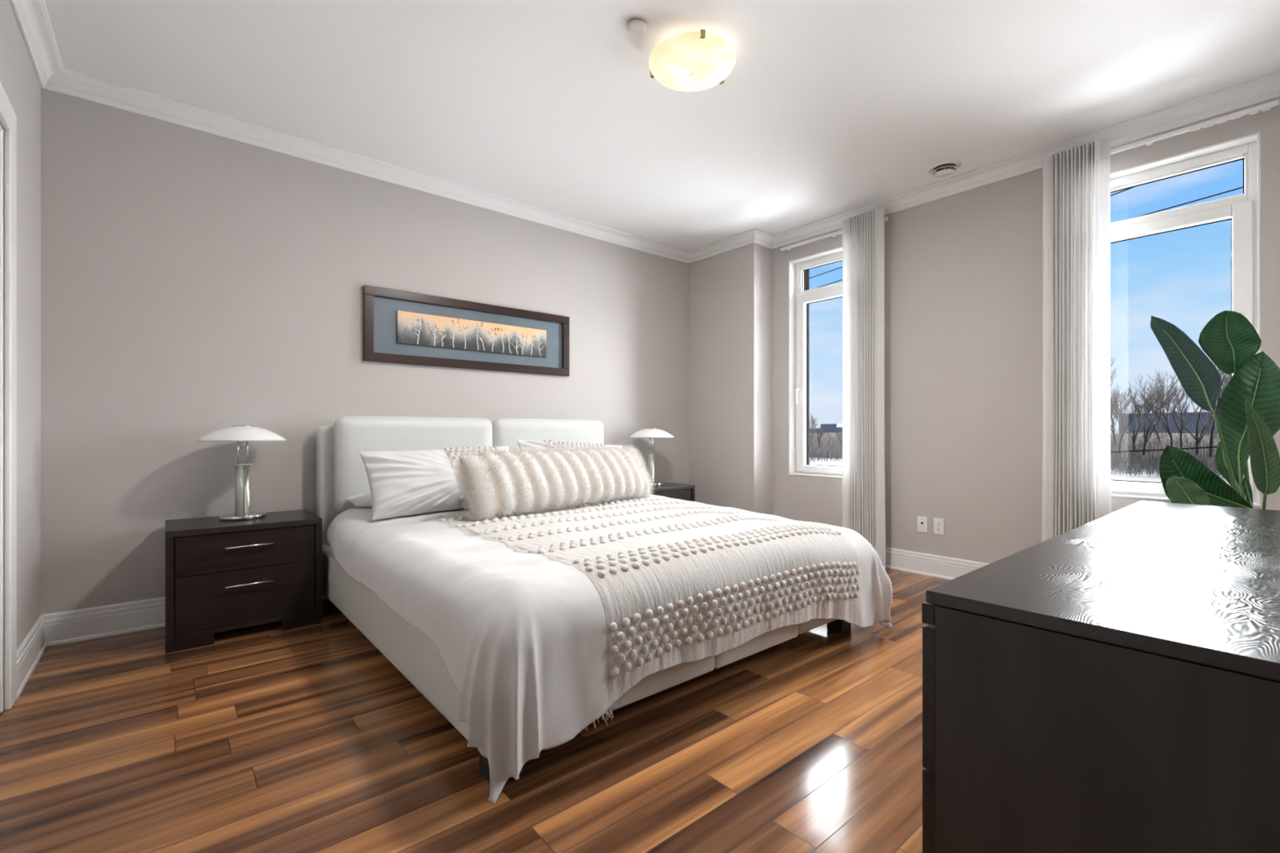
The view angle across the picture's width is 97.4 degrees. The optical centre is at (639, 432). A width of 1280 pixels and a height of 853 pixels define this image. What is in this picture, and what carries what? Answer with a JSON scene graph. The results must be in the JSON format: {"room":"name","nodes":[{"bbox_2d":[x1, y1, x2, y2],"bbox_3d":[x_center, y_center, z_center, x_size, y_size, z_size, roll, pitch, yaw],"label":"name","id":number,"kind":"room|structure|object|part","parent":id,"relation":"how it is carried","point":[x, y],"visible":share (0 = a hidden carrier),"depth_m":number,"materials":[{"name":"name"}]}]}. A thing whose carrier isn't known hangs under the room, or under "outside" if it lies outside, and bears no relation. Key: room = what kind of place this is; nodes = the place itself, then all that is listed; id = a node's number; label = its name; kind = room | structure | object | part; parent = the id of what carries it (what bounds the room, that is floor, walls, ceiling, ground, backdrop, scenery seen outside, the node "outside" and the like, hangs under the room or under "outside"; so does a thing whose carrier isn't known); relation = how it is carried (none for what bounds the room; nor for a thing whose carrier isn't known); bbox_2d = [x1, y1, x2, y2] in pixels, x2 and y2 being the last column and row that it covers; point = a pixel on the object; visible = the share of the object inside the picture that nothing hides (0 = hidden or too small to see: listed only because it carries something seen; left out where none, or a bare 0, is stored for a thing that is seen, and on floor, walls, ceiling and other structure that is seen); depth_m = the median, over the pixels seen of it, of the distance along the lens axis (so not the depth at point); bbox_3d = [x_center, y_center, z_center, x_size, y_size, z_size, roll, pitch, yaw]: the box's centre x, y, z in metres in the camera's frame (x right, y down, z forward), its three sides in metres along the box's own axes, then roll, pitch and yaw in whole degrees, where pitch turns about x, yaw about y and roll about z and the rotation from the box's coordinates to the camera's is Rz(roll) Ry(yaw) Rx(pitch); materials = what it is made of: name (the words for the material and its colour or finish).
{"room":"bedroom","nodes":[
{"label":"bedroom","id":0,"kind":"room"},
{"bbox_2d":[0,0,40,711],"bbox_3d":[-1.279,-0.385,0.688,0.140,2.990,5.303,0,0,-40],"label":"wall","id":1,"kind":"structure","parent":0,"point":[19,80],"depth_m":2.49,"materials":[{"name":"grey paint"}]},
{"bbox_2d":[0,81,16,712],"bbox_3d":[-2.172,-0.098,1.762,0.163,2.295,1.045,0,0,-40],"label":"door","id":2,"kind":"structure","parent":1,"relation":"in","point":[7,114],"depth_m":2.13,"materials":[{"name":"white paint"}]},
{"bbox_2d":[16,614,46,699],"bbox_3d":[-2.692,0.973,2.486,0.022,0.155,0.733,0,0,-40],"label":"baseboard","id":3,"kind":"structure","parent":1,"relation":"attached to","point":[29,652],"depth_m":2.45,"materials":[{"name":"white paint"}]},
{"bbox_2d":[40,87,688,614],"bbox_3d":[-1.167,-0.385,4.346,5.033,2.990,0.140,0,0,-40],"label":"wall","id":4,"kind":"structure","parent":0,"point":[195,284],"depth_m":3.27,"materials":[{"name":"grey paint"}]},
{"bbox_2d":[43,595,327,646],"bbox_3d":[-1.217,0.973,4.198,4.486,0.155,0.022,0,0,-40],"label":"baseboard","id":5,"kind":"structure","parent":4,"relation":"attached to","point":[85,624],"depth_m":2.89,"materials":[{"name":"white paint"}]},
{"bbox_2d":[363,284,569,376],"bbox_3d":[-1.205,-0.716,4.201,1.590,0.495,0.031,0,0,-40],"label":"framed picture","id":6,"kind":"object","parent":4,"relation":"attached to","point":[400,326],"visible":1,"depth_m":4.10,"materials":[{"name":"brown wood"}]},
{"bbox_2d":[0,568,951,852],"bbox_3d":[0.589,1.080,2.267,4.953,0.060,5.503,0,0,-40],"label":"floor","id":7,"kind":"structure","parent":0,"point":[265,738],"depth_m":1.80,"materials":[{"name":"brown wood"}]},
{"bbox_2d":[164,509,322,653],"bbox_3d":[-2.144,0.761,3.053,0.660,0.577,0.489,0,0,-40],"label":"nightstand","id":8,"kind":"object","parent":7,"relation":"on","point":[220,575],"visible":1,"depth_m":2.87,"materials":[{"name":"brown wood"}]},
{"bbox_2d":[195,424,286,520],"bbox_3d":[-2.183,0.216,3.091,0.410,0.514,0.410,0,0,30],"label":"table lamp","id":9,"kind":"object","parent":8,"relation":"on","point":[242,434],"visible":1,"depth_m":3.06,"materials":[{"name":"silver metal"}]},
{"bbox_3d":[-2.194,0.093,3.071,0.009,0.165,0.009,0,0,30],"label":"rod","id":10,"kind":"part","parent":9,"relation":"part of","materials":[{"name":"silver metal"}]},
{"bbox_3d":[-2.183,0.007,3.091,0.410,0.079,0.410,0,0,30],"label":"lamp shade","id":11,"kind":"part","parent":9,"relation":"part of","materials":[{"name":"white glass"}]},
{"bbox_2d":[239,440,246,445],"bbox_3d":[-2.183,0.044,3.091,0.032,0.058,0.032,0,0,30],"label":"socket","id":12,"kind":"object","parent":9,"relation":"attached to","point":[241,442],"depth_m":3.08,"materials":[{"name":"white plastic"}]},
{"bbox_3d":[-2.171,0.093,3.111,0.009,0.165,0.009,0,0,30],"label":"rod","id":13,"kind":"part","parent":9,"relation":"part of","materials":[{"name":"silver metal"}]},
{"bbox_3d":[-2.144,0.836,3.053,0.590,0.266,0.428,0,0,-40],"label":"drawer","id":14,"kind":"part","parent":8,"relation":"part of","materials":[{"name":"brown wood"}]},
{"bbox_3d":[-2.144,0.603,3.053,0.590,0.192,0.428,0,0,-40],"label":"drawer","id":15,"kind":"part","parent":8,"relation":"part of","materials":[{"name":"brown wood"}]},
{"bbox_3d":[-1.996,0.775,2.878,0.204,0.010,0.032,0,0,-40],"label":"handle","id":16,"kind":"part","parent":8,"relation":"part of","materials":[{"name":"silver metal"}]},
{"bbox_3d":[-1.996,0.580,2.878,0.204,0.010,0.032,0,0,-40],"label":"handle","id":17,"kind":"part","parent":8,"relation":"part of","materials":[{"name":"silver metal"}]},
{"bbox_2d":[315,416,850,784],"bbox_3d":[-0.415,0.473,3.237,2.145,1.153,2.450,0,0,-40],"label":"bed","id":18,"kind":"object","parent":7,"relation":"on","point":[340,470],"visible":0.26,"depth_m":3.40,"materials":[{"name":"grey leather"}]},
{"bbox_3d":[-1.171,0.483,4.134,2.123,1.054,0.103,0,0,-40],"label":"headboard frame","id":19,"kind":"part","parent":18,"relation":"part of","materials":[{"name":"grey leather"}]},
{"bbox_3d":[-1.789,1.000,3.333,0.090,0.101,0.090,0,0,-40],"label":"leg","id":20,"kind":"part","parent":18,"relation":"part of","materials":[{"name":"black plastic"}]},
{"bbox_3d":[-1.198,0.815,2.556,0.070,0.270,2.270,0,0,-40],"label":"rail","id":21,"kind":"part","parent":18,"relation":"part of","materials":[{"name":"grey leather"}]},
{"bbox_3d":[-0.433,1.000,1.729,0.090,0.101,0.090,0,0,-40],"label":"leg","id":22,"kind":"part","parent":18,"relation":"part of","materials":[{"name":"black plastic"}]},
{"bbox_2d":[555,687,632,747],"bbox_3d":[-0.287,0.705,2.945,1.988,0.503,2.036,0,0,-40],"label":"blanket","id":23,"kind":"object","parent":18,"relation":"on","point":[606,712],"visible":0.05,"depth_m":1.82,"materials":[{"name":"white fabric"}]},
{"bbox_2d":[325,494,893,803],"bbox_3d":[-0.220,0.727,3.071,2.358,0.629,2.204,0,0,-40],"label":"duvet","id":24,"kind":"object","parent":23,"relation":"on","point":[540,623],"visible":0.88,"depth_m":2.07,"materials":[{"name":"white fabric"}]},
{"bbox_2d":[343,493,372,507],"bbox_3d":[-1.430,0.409,3.505,0.700,0.097,0.270,0,0,-40],"label":"pillow","id":25,"kind":"object","parent":24,"relation":"on","point":[362,500],"visible":0.23,"depth_m":3.27,"materials":[{"name":"white fabric"}]},
{"bbox_2d":[359,445,509,519],"bbox_3d":[-1.133,0.279,3.344,0.937,0.380,0.291,0,0,-42],"label":"pillow","id":26,"kind":"object","parent":24,"relation":"on","point":[404,482],"visible":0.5,"depth_m":3.14,"materials":[{"name":"white fabric"}]},
{"bbox_3d":[-0.969,0.248,3.440,0.372,0.401,0.101,-1,-29,-43],"label":"tufted panel","id":27,"kind":"part","parent":26,"relation":"part of","materials":[{"name":"grey fabric"}]},
{"bbox_2d":[452,442,655,521],"bbox_3d":[-0.435,0.301,3.510,0.323,0.370,1.465,0,0,39],"label":"bolster pillow","id":28,"kind":"object","parent":24,"relation":"on","point":[499,485],"visible":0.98,"depth_m":3.23,"materials":[{"name":"white fabric"}]},
{"bbox_2d":[516,439,622,453],"bbox_3d":[-0.421,0.258,4.021,0.948,0.417,0.287,0,0,-41],"label":"pillow","id":29,"kind":"object","parent":24,"relation":"on","point":[525,442],"visible":0.18,"depth_m":3.90,"materials":[{"name":"white fabric"}]},
{"bbox_3d":[-0.390,0.229,3.989,0.558,0.398,0.097,5,-32,-41],"label":"tufted panel","id":30,"kind":"part","parent":29,"relation":"part of","materials":[{"name":"grey fabric"}]},
{"bbox_3d":[-0.002,0.707,2.904,1.575,0.534,1.602,0,0,-40],"label":"tufted panel","id":31,"kind":"part","parent":24,"relation":"part of","materials":[{"name":"grey fabric"}]},
{"bbox_3d":[0.352,0.815,2.329,2.145,0.270,0.074,0,0,-40],"label":"foot rail","id":32,"kind":"part","parent":18,"relation":"part of","materials":[{"name":"grey leather"}]},
{"bbox_3d":[1.056,1.000,2.987,0.090,0.101,0.090,0,0,-40],"label":"leg","id":33,"kind":"part","parent":18,"relation":"part of","materials":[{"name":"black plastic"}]},
{"bbox_2d":[649,481,694,501],"bbox_3d":[0.096,0.761,4.996,0.660,0.577,0.489,0,0,-40],"label":"nightstand","id":34,"kind":"object","parent":7,"relation":"on","point":[670,490],"visible":0.06,"depth_m":4.93,"materials":[{"name":"brown wood"}]},
{"bbox_2d":[628,427,673,486],"bbox_3d":[0.101,0.216,5.021,0.410,0.514,0.410,0,0,30],"label":"table lamp","id":35,"kind":"object","parent":34,"relation":"on","point":[651,433],"visible":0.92,"depth_m":4.94,"materials":[{"name":"silver metal"}]},
{"bbox_3d":[0.101,0.007,5.021,0.410,0.079,0.410,0,0,30],"label":"lamp shade","id":36,"kind":"part","parent":35,"relation":"part of","materials":[{"name":"white glass"}]},
{"bbox_3d":[0.096,0.603,4.996,0.590,0.192,0.428,0,0,-40],"label":"drawer","id":37,"kind":"part","parent":34,"relation":"part of","materials":[{"name":"brown wood"}]},
{"bbox_2d":[841,207,885,568],"bbox_3d":[1.745,-0.334,4.399,0.065,2.736,0.365,0,0,-40],"label":"curtain","id":38,"kind":"object","parent":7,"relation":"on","point":[863,491],"visible":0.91,"depth_m":4.38,"materials":[{"name":"white fabric"}]},
{"bbox_2d":[921,500,1279,852],"bbox_3d":[1.289,0.650,1.298,1.803,0.800,0.529,0,0,-40],"label":"dresser","id":39,"kind":"object","parent":7,"relation":"on","point":[1109,683],"visible":1,"depth_m":0.77,"materials":[{"name":"black wood"}]},
{"bbox_3d":[0.829,0.422,0.910,0.596,0.224,0.470,0,0,-40],"label":"drawer","id":40,"kind":"part","parent":39,"relation":"part of","materials":[{"name":"brown wood"}]},
{"bbox_3d":[0.829,0.650,0.910,0.596,0.224,0.470,0,0,-40],"label":"drawer","id":41,"kind":"part","parent":39,"relation":"part of","materials":[{"name":"brown wood"}]},
{"bbox_3d":[1.143,0.287,1.471,1.803,0.032,0.020,0,0,-40],"label":"rail","id":42,"kind":"part","parent":39,"relation":"part of","materials":[{"name":"brown wood"}]},
{"bbox_3d":[0.625,0.661,0.705,0.022,0.778,0.480,0,0,-40],"label":"panel","id":43,"kind":"part","parent":39,"relation":"part of","materials":[{"name":"brown wood"}]},
{"bbox_2d":[1150,311,1279,509],"bbox_3d":[2.360,0.271,2.255,0.423,1.556,0.478,0,0,-40],"label":"potted plant","id":44,"kind":"object","parent":7,"relation":"on","point":[1249,405],"visible":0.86,"depth_m":2.27,"materials":[{"name":"green plant"}]},
{"bbox_3d":[2.373,0.331,2.219,0.166,0.821,0.021,0,0,27],"label":"stem","id":45,"kind":"part","parent":44,"relation":"part of","materials":[{"name":"green plant"}]},
{"bbox_3d":[2.435,0.474,2.232,0.022,0.534,0.080,0,0,-40],"label":"stem","id":46,"kind":"part","parent":44,"relation":"part of","materials":[{"name":"green plant"}]},
{"bbox_3d":[2.458,0.246,2.271,0.022,0.991,0.182,0,0,26],"label":"stem","id":47,"kind":"part","parent":44,"relation":"part of","materials":[{"name":"green plant"}]},
{"bbox_3d":[2.373,0.486,2.153,0.021,0.514,0.214,0,0,42],"label":"stem","id":48,"kind":"part","parent":44,"relation":"part of","materials":[{"name":"green plant"}]},
{"bbox_2d":[44,0,1279,251],"bbox_3d":[0.599,-1.830,2.275,5.058,0.100,5.583,0,0,-40],"label":"ceiling","id":49,"kind":"structure","parent":0,"point":[824,108],"depth_m":2.85,"materials":[{"name":"white paint"}]},
{"bbox_2d":[626,19,647,35],"bbox_3d":[-0.014,-1.772,2.458,0.090,0.016,0.090,0,0,-40],"label":"smoke detector","id":50,"kind":"object","parent":49,"relation":"attached to","point":[636,27],"visible":1,"depth_m":2.45,"materials":[{"name":"white plastic"}]},
{"bbox_2d":[648,29,736,91],"bbox_3d":[0.244,-1.720,2.623,0.408,0.117,0.404,0,0,-40],"label":"ceiling light","id":51,"kind":"object","parent":49,"relation":"attached to","point":[690,61],"visible":1,"depth_m":2.55,"materials":[{"name":"beige glass"}]},
{"bbox_2d":[928,160,961,177],"bbox_3d":[2.044,-1.757,3.778,0.200,0.044,0.200,0,0,-40],"label":"ceiling vent","id":52,"kind":"object","parent":49,"relation":"in","point":[945,168],"visible":1,"depth_m":3.75,"materials":[{"name":"white plastic"}]},
{"bbox_2d":[803,269,808,464],"bbox_3d":[2.203,-0.385,4.397,0.129,2.990,4.413,0,0,-40],"label":"wall","id":53,"kind":"structure","parent":0,"point":[806,273],"depth_m":5.22,"materials":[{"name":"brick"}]},
{"bbox_2d":[688,97,1279,564],"bbox_3d":[2.033,-0.385,4.162,0.432,2.990,4.273,0,0,-40],"label":"wall","id":54,"kind":"structure","parent":0,"point":[963,271],"depth_m":4.08,"materials":[{"name":"grey paint"}]},
{"bbox_2d":[9,0,1279,264],"bbox_3d":[0.589,-1.734,2.267,4.753,0.092,5.303,0,0,-40],"label":"trim","id":55,"kind":"structure","parent":54,"relation":"attached to","point":[32,16],"depth_m":3.41,"materials":[{"name":"white paint"}]},
{"bbox_2d":[788,246,842,478],"bbox_3d":[1.644,-0.579,4.824,0.171,1.922,0.766,0,0,-40],"label":"window","id":56,"kind":"structure","parent":54,"relation":"in","point":[799,299],"depth_m":5.06,"materials":[{"name":"white paint"}]},
{"bbox_3d":[1.412,-0.333,5.044,0.060,0.170,0.028,0,0,-40],"label":"handle","id":57,"kind":"part","parent":56,"relation":"part of","materials":[{"name":"white plastic"}]},
{"bbox_3d":[1.665,-0.432,4.841,0.064,1.581,0.706,0,0,-40],"label":"sash","id":58,"kind":"part","parent":56,"relation":"part of","materials":[{"name":"white plastic"}]},
{"bbox_2d":[780,216,888,250],"bbox_3d":[1.600,-1.629,4.684,0.086,0.030,0.970,0,0,-40],"label":"track","id":59,"kind":"object","parent":54,"relation":"attached to","point":[886,219],"visible":0.73,"depth_m":4.76,"materials":[{"name":"white plastic"}]},
{"bbox_2d":[917,515,927,533],"bbox_3d":[2.087,0.683,4.162,0.017,0.116,0.072,0,0,-40],"label":"outlet","id":60,"kind":"object","parent":54,"relation":"attached to","point":[922,521],"visible":1,"depth_m":4.16,"materials":[{"name":"white plastic"}]},
{"bbox_2d":[885,546,989,579],"bbox_3d":[1.916,0.973,4.155,0.289,0.155,4.133,0,0,-40],"label":"baseboard","id":61,"kind":"structure","parent":54,"relation":"attached to","point":[931,565],"depth_m":4.12,"materials":[{"name":"white paint"}]},
{"bbox_2d":[933,517,944,534],"bbox_3d":[2.165,0.683,4.076,0.009,0.116,0.072,0,0,-40],"label":"power outlet","id":62,"kind":"object","parent":54,"relation":"attached to","point":[939,523],"visible":1,"depth_m":4.07,"materials":[{"name":"white plastic"}]},
{"bbox_2d":[936,521,941,525],"bbox_3d":[2.163,0.663,4.074,0.002,0.029,0.033,0,0,-40],"label":"receptacle","id":63,"kind":"object","parent":62,"relation":"attached to","point":[938,523],"depth_m":4.07,"materials":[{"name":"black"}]},
{"bbox_2d":[936,527,941,531],"bbox_3d":[2.163,0.703,4.074,0.002,0.029,0.033,0,0,-40],"label":"receptacle","id":64,"kind":"object","parent":62,"relation":"attached to","point":[938,529],"depth_m":4.07,"materials":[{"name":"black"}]},
{"bbox_2d":[1110,132,1260,506],"bbox_3d":[2.994,-0.579,3.227,0.171,1.922,0.766,0,0,-40],"label":"window","id":65,"kind":"structure","parent":54,"relation":"in","point":[1243,210],"depth_m":3.04,"materials":[{"name":"white paint"}]},
{"bbox_2d":[1110,99,1279,155],"bbox_3d":[2.874,-1.629,3.178,0.086,0.030,0.975,0,0,-40],"label":"track","id":66,"kind":"object","parent":54,"relation":"attached to","point":[1265,107],"visible":0.68,"depth_m":2.99,"materials":[{"name":"white plastic"}]},
{"bbox_2d":[1041,137,1111,542],"bbox_3d":[2.611,-0.334,3.374,0.065,2.736,0.345,0,0,-40],"label":"curtain","id":67,"kind":"object","parent":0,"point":[1077,451],"visible":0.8,"depth_m":3.37,"materials":[{"name":"white fabric"}]},
{"label":"outside","id":68,"kind":"structure","parent":0,"visible":0},
{"bbox_2d":[1208,360,1231,457],"bbox_3d":[45.119,-2.625,44.014,3.540,9.182,5.165,0,0,28],"label":"bare tree","id":69,"kind":"object","parent":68,"point":[1224,376],"visible":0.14,"depth_m":44.15,"materials":[{"name":"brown plant"}]},
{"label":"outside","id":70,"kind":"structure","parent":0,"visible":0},
{"bbox_2d":[808,457,1230,485],"bbox_3d":[24.323,3.109,112.202,138.000,0.360,280.000,0,0,-40],"label":"ground","id":71,"kind":"structure","parent":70,"point":[1144,477],"depth_m":40.76,"materials":[{"name":"white snow"}]},
{"bbox_2d":[808,423,842,433],"bbox_3d":[36.770,0.750,108.319,4.000,4.600,12.000,0,0,-40],"label":"building","id":72,"kind":"structure","parent":71,"relation":"on","point":[829,426],"depth_m":106.17,"materials":[{"name":"grey"}]},
{"bbox_2d":[808,432,1219,471],"bbox_3d":[35.882,1.518,74.510,29.000,3.463,127.500,0,0,-40],"label":"bank","id":73,"kind":"object","parent":71,"relation":"on","point":[834,438],"visible":0.06,"depth_m":50.47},
{"bbox_2d":[808,413,817,438],"bbox_3d":[23.573,-0.410,77.588,1.924,4.732,2.872,0,0,17],"label":"bare tree","id":74,"kind":"object","parent":73,"relation":"on","point":[812,421],"visible":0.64,"depth_m":77.03,"materials":[{"name":"grey plant"}]},
{"bbox_2d":[808,417,817,444],"bbox_3d":[22.356,-0.164,75.008,2.736,4.242,1.512,0,0,-6],"label":"bare tree","id":75,"kind":"object","parent":73,"relation":"on","point":[811,418],"visible":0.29,"depth_m":74.82,"materials":[{"name":"grey plant"}]},
{"bbox_2d":[813,426,824,441],"bbox_3d":[23.426,0.494,74.041,1.445,2.928,1.904,0,0,-40],"label":"bare tree","id":76,"kind":"object","parent":73,"relation":"on","point":[820,426],"visible":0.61,"depth_m":73.84,"materials":[{"name":"grey plant"}]},
{"bbox_2d":[814,426,829,447],"bbox_3d":[22.805,0.600,70.150,1.410,2.708,1.612,0,0,-35],"label":"bare tree","id":77,"kind":"object","parent":73,"relation":"on","point":[820,430],"visible":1,"depth_m":70.45,"materials":[{"name":"grey plant"}]},
{"bbox_2d":[834,426,842,444],"bbox_3d":[24.537,0.587,69.348,0.867,2.728,1.198,0,0,-30],"label":"bare tree","id":78,"kind":"object","parent":73,"relation":"on","point":[838,426],"visible":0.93,"depth_m":69.42,"materials":[{"name":"grey plant"}]},
{"bbox_2d":[1110,368,1131,444],"bbox_3d":[43.397,-2.125,52.210,4.250,8.173,2.694,0,0,10],"label":"bare tree","id":79,"kind":"object","parent":73,"relation":"on","point":[1113,425],"visible":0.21,"depth_m":51.77,"materials":[{"name":"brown plant"}]},
{"bbox_2d":[1110,386,1132,417],"bbox_3d":[42.330,-1.552,51.716,3.897,7.020,4.720,0,0,21],"label":"bare tree","id":80,"kind":"object","parent":73,"relation":"on","point":[1112,406],"visible":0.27,"depth_m":50.65,"materials":[{"name":"grey plant"}]},
{"bbox_2d":[1110,386,1152,454],"bbox_3d":[42.711,-1.065,49.384,2.134,6.054,4.272,0,0,3],"label":"bare tree","id":81,"kind":"object","parent":73,"relation":"on","point":[1124,428],"visible":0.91,"depth_m":49.11,"materials":[{"name":"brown plant"}]},
{"bbox_2d":[1110,391,1155,449],"bbox_3d":[44.173,-0.940,50.086,2.540,5.813,3.908,0,0,-15],"label":"bare tree","id":82,"kind":"object","parent":73,"relation":"on","point":[1134,436],"visible":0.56,"depth_m":50.03,"materials":[{"name":"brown plant"}]},
{"bbox_2d":[1128,374,1184,445],"bbox_3d":[44.335,-1.605,48.317,4.298,7.124,2.534,0,0,30],"label":"bare tree","id":83,"kind":"object","parent":73,"relation":"on","point":[1166,419],"visible":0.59,"depth_m":48.13,"materials":[{"name":"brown plant"}]},
{"bbox_2d":[1133,377,1182,455],"bbox_3d":[43.855,-1.313,47.467,3.737,6.549,3.118,0,0,12],"label":"bare tree","id":84,"kind":"object","parent":73,"relation":"on","point":[1145,437],"visible":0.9,"depth_m":47.74,"materials":[{"name":"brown plant"}]},
{"bbox_2d":[1145,367,1178,441],"bbox_3d":[46.981,-2.029,51.092,4.066,7.990,2.831,0,0,-26],"label":"bare tree","id":85,"kind":"object","parent":73,"relation":"on","point":[1157,373],"visible":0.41,"depth_m":51.09,"materials":[{"name":"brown plant"}]},
{"bbox_2d":[1151,373,1221,448],"bbox_3d":[45.781,-1.607,46.990,4.921,7.139,3.670,0,0,-5],"label":"bare tree","id":86,"kind":"object","parent":73,"relation":"on","point":[1183,397],"visible":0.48,"depth_m":46.85,"materials":[{"name":"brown plant"}]},
{"bbox_2d":[1169,398,1218,454],"bbox_3d":[45.700,-1.197,45.968,3.121,6.308,3.979,0,0,-40],"label":"bare tree","id":87,"kind":"object","parent":73,"relation":"on","point":[1205,429],"visible":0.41,"depth_m":45.90,"materials":[{"name":"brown plant"}]},
{"bbox_2d":[808,420,1225,480],"bbox_3d":[28.934,0.835,54.429,26.764,4.642,54.988,0,0,-40],"label":"undergrowth","id":88,"kind":"object","parent":71,"relation":"on","point":[1148,466],"visible":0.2,"depth_m":47.80,"materials":[{"name":"grey"}]},
{"bbox_2d":[1116,412,1218,434],"bbox_3d":[67.386,0.350,68.991,6.400,5.400,12.800,0,0,-40],"label":"building","id":89,"kind":"structure","parent":71,"relation":"on","point":[1193,420],"depth_m":67.80,"materials":[{"name":"grey"}]},
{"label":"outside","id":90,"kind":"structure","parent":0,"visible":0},
{"bbox_2d":[808,266,842,278],"bbox_3d":[5.121,-4.522,15.630,0.021,0.513,5.462,0,0,-40],"label":"power line","id":91,"kind":"object","parent":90,"point":[840,267],"visible":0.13,"depth_m":15.58,"materials":[{"name":"black"}]},
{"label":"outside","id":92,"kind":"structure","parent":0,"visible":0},
{"bbox_2d":[816,279,842,288],"bbox_3d":[5.121,-4.179,15.630,0.021,0.495,5.462,0,0,-40],"label":"power line","id":93,"kind":"object","parent":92,"point":[842,279],"visible":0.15,"depth_m":15.51,"materials":[{"name":"black"}]},
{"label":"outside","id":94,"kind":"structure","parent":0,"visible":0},
{"bbox_2d":[1127,186,1243,219],"bbox_3d":[9.752,-4.216,10.228,0.021,0.873,10.826,0,0,-40],"label":"power line","id":95,"kind":"object","parent":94,"point":[1241,187],"visible":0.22,"depth_m":10.07,"materials":[{"name":"black"}]},
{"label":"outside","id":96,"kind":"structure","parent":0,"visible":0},
{"bbox_2d":[1110,186,1134,195],"bbox_3d":[9.371,-4.768,10.756,0.021,0.537,3.022,0,0,-40],"label":"power line","id":97,"kind":"object","parent":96,"point":[1134,187],"visible":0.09,"depth_m":10.85,"materials":[{"name":"black"}]},
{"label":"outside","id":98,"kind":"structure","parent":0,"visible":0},
{"bbox_2d":[1111,446,1217,452],"bbox_3d":[9.637,0.227,10.519,0.025,0.649,7.268,0,0,-40],"label":"power line","id":99,"kind":"object","parent":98,"point":[1205,446],"visible":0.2,"depth_m":10.48,"materials":[{"name":"black"}]}
]}

